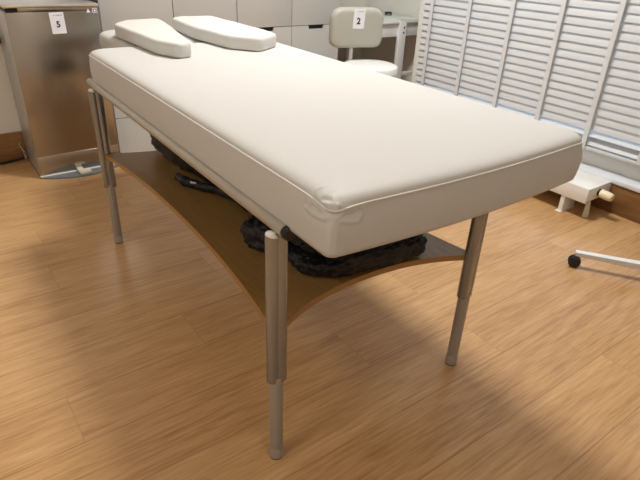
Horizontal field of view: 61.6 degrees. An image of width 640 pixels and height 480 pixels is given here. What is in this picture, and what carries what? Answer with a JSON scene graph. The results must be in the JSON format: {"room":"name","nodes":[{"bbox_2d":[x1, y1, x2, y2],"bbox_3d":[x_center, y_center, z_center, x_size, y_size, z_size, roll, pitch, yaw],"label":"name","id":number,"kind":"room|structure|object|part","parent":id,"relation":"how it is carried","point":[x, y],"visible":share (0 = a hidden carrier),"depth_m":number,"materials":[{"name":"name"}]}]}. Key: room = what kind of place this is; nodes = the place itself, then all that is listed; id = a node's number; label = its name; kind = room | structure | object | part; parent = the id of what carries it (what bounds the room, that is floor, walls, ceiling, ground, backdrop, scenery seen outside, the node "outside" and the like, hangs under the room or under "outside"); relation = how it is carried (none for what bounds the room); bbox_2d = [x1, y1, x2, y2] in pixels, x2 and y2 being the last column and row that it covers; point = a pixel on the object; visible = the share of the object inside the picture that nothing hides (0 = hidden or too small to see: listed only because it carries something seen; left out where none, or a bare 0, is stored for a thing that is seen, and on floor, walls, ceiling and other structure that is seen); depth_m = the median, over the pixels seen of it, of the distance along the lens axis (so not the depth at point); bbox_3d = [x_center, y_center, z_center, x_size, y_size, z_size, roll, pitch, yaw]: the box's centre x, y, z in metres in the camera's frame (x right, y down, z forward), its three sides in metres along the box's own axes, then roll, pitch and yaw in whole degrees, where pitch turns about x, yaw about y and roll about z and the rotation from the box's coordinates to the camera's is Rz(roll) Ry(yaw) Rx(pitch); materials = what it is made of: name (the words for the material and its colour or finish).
{"room":"examination room","nodes":[
{"label":"examination room","id":0,"kind":"room"},
{"bbox_2d":[0,43,21,133],"bbox_3d":[-2.894,-1.516,2.078,3.485,2.850,0.460,-17,35,-32],"label":"wall","id":1,"kind":"structure","parent":0,"point":[9,119],"depth_m":3.10,"materials":[{"name":"white paint"}]},
{"bbox_2d":[0,131,28,161],"bbox_3d":[-2.993,-0.187,2.434,3.025,0.172,0.018,-17,35,-32],"label":"baseboard","id":2,"kind":"structure","parent":1,"relation":"attached to","point":[10,149],"depth_m":3.18,"materials":[{"name":"brown wood"}]},
{"bbox_2d":[0,159,639,479],"bbox_3d":[-0.270,0.570,1.539,6.100,0.080,6.000,-17,35,-32],"label":"floor","id":3,"kind":"structure","parent":0,"point":[141,357],"depth_m":1.81,"materials":[{"name":"brown wood"}]},
{"bbox_2d":[0,152,25,164],"bbox_3d":[-2.487,-0.268,2.746,1.814,0.051,0.026,-18,35,-33],"label":"power cable","id":4,"kind":"object","parent":3,"relation":"on","point":[23,157],"visible":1,"depth_m":3.21,"materials":[{"name":"black rubber"}]},
{"bbox_2d":[0,0,118,178],"bbox_3d":[-1.442,-0.847,3.008,0.450,0.896,0.440,-17,35,-32],"label":"pedal bin","id":5,"kind":"object","parent":3,"relation":"on","point":[47,45],"visible":0.94,"depth_m":2.86,"materials":[{"name":"silver metal"}]},
{"bbox_3d":[-1.450,-1.250,2.825,0.450,0.014,0.356,-17,35,-32],"label":"lid","id":6,"kind":"part","parent":5,"relation":"part of","materials":[{"name":"grey paint"}]},
{"bbox_3d":[-1.329,-1.175,2.732,0.385,0.019,0.019,-17,35,-32],"label":"lid","id":7,"kind":"part","parent":5,"relation":"part of","materials":[{"name":"silver metal"}]},
{"bbox_3d":[-1.438,-0.443,3.195,0.446,0.009,0.365,-17,35,-32],"label":"plate","id":8,"kind":"part","parent":5,"relation":"part of","materials":[{"name":"silver metal"}]},
{"bbox_3d":[-1.383,-0.411,3.126,0.450,0.006,0.017,-17,35,-32],"label":"trim","id":9,"kind":"part","parent":5,"relation":"part of","materials":[{"name":"white plastic"}]},
{"bbox_3d":[-1.382,-0.462,3.101,0.444,0.108,0.012,-17,35,-32],"label":"kick panel","id":10,"kind":"part","parent":5,"relation":"part of","materials":[{"name":"silver metal"}]},
{"bbox_2d":[89,0,172,152],"bbox_3d":[-1.200,-1.643,3.123,0.418,2.200,0.620,-17,35,-32],"label":"tall cabinet","id":11,"kind":"object","parent":3,"relation":"on","point":[131,137],"visible":0.08,"depth_m":3.10,"materials":[{"name":"grey paint"}]},
{"bbox_3d":[-1.048,-0.983,3.208,0.415,0.464,0.019,-17,35,-32],"label":"drawer","id":12,"kind":"part","parent":11,"relation":"part of","materials":[{"name":"grey paint"}]},
{"bbox_3d":[-1.010,-1.836,2.739,0.415,1.478,0.019,-17,35,-32],"label":"door","id":13,"kind":"part","parent":11,"relation":"part of","materials":[{"name":"grey paint"}]},
{"bbox_3d":[-1.062,-0.674,3.377,0.415,0.232,0.019,-17,35,-32],"label":"drawer","id":14,"kind":"part","parent":11,"relation":"part of","materials":[{"name":"grey paint"}]},
{"bbox_2d":[172,0,236,21],"bbox_3d":[-0.861,-1.750,3.344,0.418,2.200,0.620,-17,35,-32],"label":"tall cabinet","id":15,"kind":"object","parent":3,"relation":"on","point":[223,9],"visible":0.02,"depth_m":3.25,"materials":[{"name":"grey paint"}]},
{"bbox_2d":[236,0,291,45],"bbox_3d":[-0.525,-1.856,3.564,0.411,2.200,0.620,-17,35,-32],"label":"tall cabinet","id":16,"kind":"object","parent":3,"relation":"on","point":[274,16],"visible":0.3,"depth_m":3.51,"materials":[{"name":"grey paint"}]},
{"bbox_3d":[-0.335,-2.049,3.180,0.408,1.478,0.019,-17,35,-32],"label":"door","id":17,"kind":"part","parent":16,"relation":"part of","materials":[{"name":"grey paint"}]},
{"bbox_3d":[-0.373,-1.195,3.649,0.408,0.464,0.019,-17,35,-32],"label":"drawer","id":18,"kind":"part","parent":16,"relation":"part of","materials":[{"name":"grey paint"}]},
{"bbox_2d":[291,0,339,59],"bbox_3d":[-0.192,-1.960,3.781,0.408,2.200,0.620,-17,35,-32],"label":"tall cabinet","id":19,"kind":"object","parent":3,"relation":"on","point":[310,23],"visible":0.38,"depth_m":3.74,"materials":[{"name":"grey paint"}]},
{"bbox_3d":[-0.040,-1.300,3.866,0.405,0.464,0.019,-17,35,-32],"label":"drawer","id":20,"kind":"part","parent":19,"relation":"part of","materials":[{"name":"grey paint"}]},
{"bbox_3d":[-0.002,-2.153,3.397,0.405,1.478,0.019,-17,35,-32],"label":"door","id":21,"kind":"part","parent":19,"relation":"part of","materials":[{"name":"grey paint"}]},
{"bbox_2d":[86,27,582,459],"bbox_3d":[-0.267,-0.241,2.072,0.857,0.827,2.133,-17,34,-31],"label":"massage table","id":22,"kind":"object","parent":3,"relation":"on","point":[343,158],"visible":0.85,"depth_m":1.34,"materials":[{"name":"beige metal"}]},
{"bbox_3d":[-0.886,-0.412,2.192,0.052,0.417,0.036,-17,34,-31],"label":"leg","id":23,"kind":"part","parent":22,"relation":"part of","materials":[{"name":"silver metal"}]},
{"bbox_2d":[114,18,190,57],"bbox_3d":[-0.660,-0.842,2.218,0.243,0.054,0.696,-17,34,-31],"label":"pillow","id":24,"kind":"object","parent":22,"relation":"on","point":[154,35],"visible":1,"depth_m":2.10,"materials":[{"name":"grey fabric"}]},
{"bbox_3d":[-0.497,-0.326,1.625,0.029,0.029,1.492,-17,34,-31],"label":"rail","id":25,"kind":"part","parent":22,"relation":"part of","materials":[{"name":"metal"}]},
{"bbox_2d":[149,133,249,212],"bbox_3d":[-0.398,-0.356,2.062,0.399,0.187,0.880,-17,34,-31],"label":"bag","id":26,"kind":"object","parent":22,"relation":"on","point":[186,181],"visible":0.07,"depth_m":1.96,"materials":[{"name":"black fabric"}]},
{"bbox_2d":[172,16,275,50],"bbox_3d":[-0.438,-0.927,2.390,0.253,0.054,0.724,-17,34,-31],"label":"pillow","id":27,"kind":"object","parent":22,"relation":"on","point":[228,34],"visible":0.99,"depth_m":2.26,"materials":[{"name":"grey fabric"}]},
{"bbox_3d":[-0.099,0.158,1.219,0.052,0.417,0.036,-17,34,-31],"label":"leg","id":28,"kind":"part","parent":22,"relation":"part of","materials":[{"name":"silver metal"}]},
{"bbox_2d":[106,151,464,319],"bbox_3d":[-0.218,-0.150,1.914,0.691,0.017,1.388,-17,34,-31],"label":"shelf","id":29,"kind":"object","parent":22,"relation":"attached to","point":[216,220],"depth_m":1.62,"materials":[{"name":"brown wood"}]},
{"bbox_2d":[240,215,427,277],"bbox_3d":[0.040,-0.014,1.539,0.544,0.125,0.320,1,29,-3],"label":"fleece blanket","id":30,"kind":"object","parent":22,"relation":"on","point":[307,260],"visible":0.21,"depth_m":1.46,"materials":[{"name":"black fabric"}]},
{"bbox_3d":[0.457,-0.010,1.570,0.052,0.417,0.036,-17,34,-31],"label":"leg","id":31,"kind":"part","parent":22,"relation":"part of","materials":[{"name":"silver metal"}]},
{"bbox_2d":[337,0,364,61],"bbox_3d":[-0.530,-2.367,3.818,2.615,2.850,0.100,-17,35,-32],"label":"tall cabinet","id":32,"kind":"object","parent":3,"relation":"on","point":[357,52],"depth_m":4.71,"materials":[{"name":"white paint"}]},
{"bbox_2d":[329,7,397,76],"bbox_3d":[0.303,-1.052,3.545,0.559,0.875,0.547,-17,35,-32],"label":"swivel chair","id":33,"kind":"object","parent":3,"relation":"on","point":[349,27],"visible":0.53,"depth_m":3.42,"materials":[{"name":"white leather"}]},
{"bbox_3d":[0.263,-1.181,3.520,0.198,0.198,0.027,26,37,36],"label":"post","id":34,"kind":"part","parent":33,"relation":"part of","materials":[{"name":"white metal"}]},
{"bbox_3d":[0.234,-1.364,3.449,0.356,0.242,0.077,-7,30,-17],"label":"backrest","id":35,"kind":"part","parent":33,"relation":"part of","materials":[{"name":"grey plastic"}]},
{"bbox_3d":[0.322,-1.118,3.498,0.374,0.067,0.374,-17,35,-32],"label":"seat","id":36,"kind":"part","parent":33,"relation":"part of","materials":[{"name":"white leather"}]},
{"bbox_2d":[343,11,418,78],"bbox_3d":[0.339,-1.421,4.351,0.755,0.748,0.668,-17,35,-32],"label":"desk","id":37,"kind":"object","parent":3,"relation":"on","point":[401,26],"visible":0.39,"depth_m":4.08,"materials":[{"name":"white laminate"}]},
{"bbox_3d":[0.237,-1.558,4.621,0.070,0.720,0.040,-17,35,-32],"label":"leg","id":38,"kind":"part","parent":37,"relation":"part of","materials":[{"name":"white metal"}]},
{"bbox_3d":[0.352,-1.745,4.179,0.730,0.006,0.638,-17,35,-32],"label":"glass","id":39,"kind":"part","parent":37,"relation":"part of","materials":[{"name":"white"}]},
{"bbox_3d":[0.603,-1.312,4.180,0.070,0.744,0.026,-17,35,-32],"label":"leg","id":40,"kind":"part","parent":37,"relation":"part of","materials":[{"name":"white metal"}]},
{"bbox_2d":[550,170,613,217],"bbox_3d":[1.145,-0.425,3.202,0.238,0.175,1.215,-17,35,-32],"label":"radiator","id":41,"kind":"object","parent":3,"relation":"on","point":[584,188],"visible":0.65,"depth_m":2.83,"materials":[{"name":"white metal"}]},
{"bbox_3d":[1.037,-0.454,3.151,0.004,0.080,1.138,-17,35,-32],"label":"panel","id":42,"kind":"part","parent":41,"relation":"part of","materials":[{"name":"white metal"}]},
{"bbox_3d":[1.461,-0.253,2.812,0.224,0.071,0.003,-17,35,-32],"label":"panel","id":43,"kind":"part","parent":41,"relation":"part of","materials":[{"name":"white metal"}]},
{"bbox_3d":[1.485,-0.230,2.782,0.048,0.048,0.066,-17,35,-32],"label":"valve knob","id":44,"kind":"part","parent":41,"relation":"part of","materials":[{"name":"beige plastic"}]},
{"bbox_2d":[568,250,639,269],"bbox_3d":[1.456,-0.045,2.170,0.539,0.525,0.539,-10,31,-22],"label":"stool","id":45,"kind":"object","parent":3,"relation":"on","point":[574,260],"visible":1,"depth_m":2.33,"materials":[{"name":"white metal"}]},
{"bbox_2d":[361,0,639,180],"bbox_3d":[2.032,-1.389,2.247,0.485,2.850,5.900,-17,35,-32],"label":"wall","id":46,"kind":"structure","parent":0,"point":[385,51],"depth_m":4.35,"materials":[{"name":"white paint"}]},
{"bbox_2d":[415,0,639,166],"bbox_3d":[1.759,-1.245,2.192,0.070,2.071,3.525,-17,35,-32],"label":"blind","id":47,"kind":"object","parent":46,"relation":"attached to","point":[573,65],"visible":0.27,"depth_m":3.03,"materials":[{"name":"white"}]},
{"bbox_3d":[1.716,-0.346,2.684,0.038,0.017,3.525,-17,35,-32],"label":"rail","id":48,"kind":"part","parent":47,"relation":"part of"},
{"bbox_2d":[578,162,639,192],"bbox_3d":[2.068,0.009,2.310,0.103,0.024,4.800,-17,35,-32],"label":"trim","id":49,"kind":"structure","parent":46,"relation":"attached to","point":[634,185],"depth_m":2.88,"materials":[{"name":"white plastic"}]},
{"bbox_2d":[590,184,639,223],"bbox_3d":[2.067,0.089,2.357,0.095,0.158,4.800,-17,35,-32],"label":"baseboard","id":50,"kind":"structure","parent":46,"relation":"attached to","point":[625,204],"depth_m":2.84,"materials":[{"name":"brown wood"}]}
]}

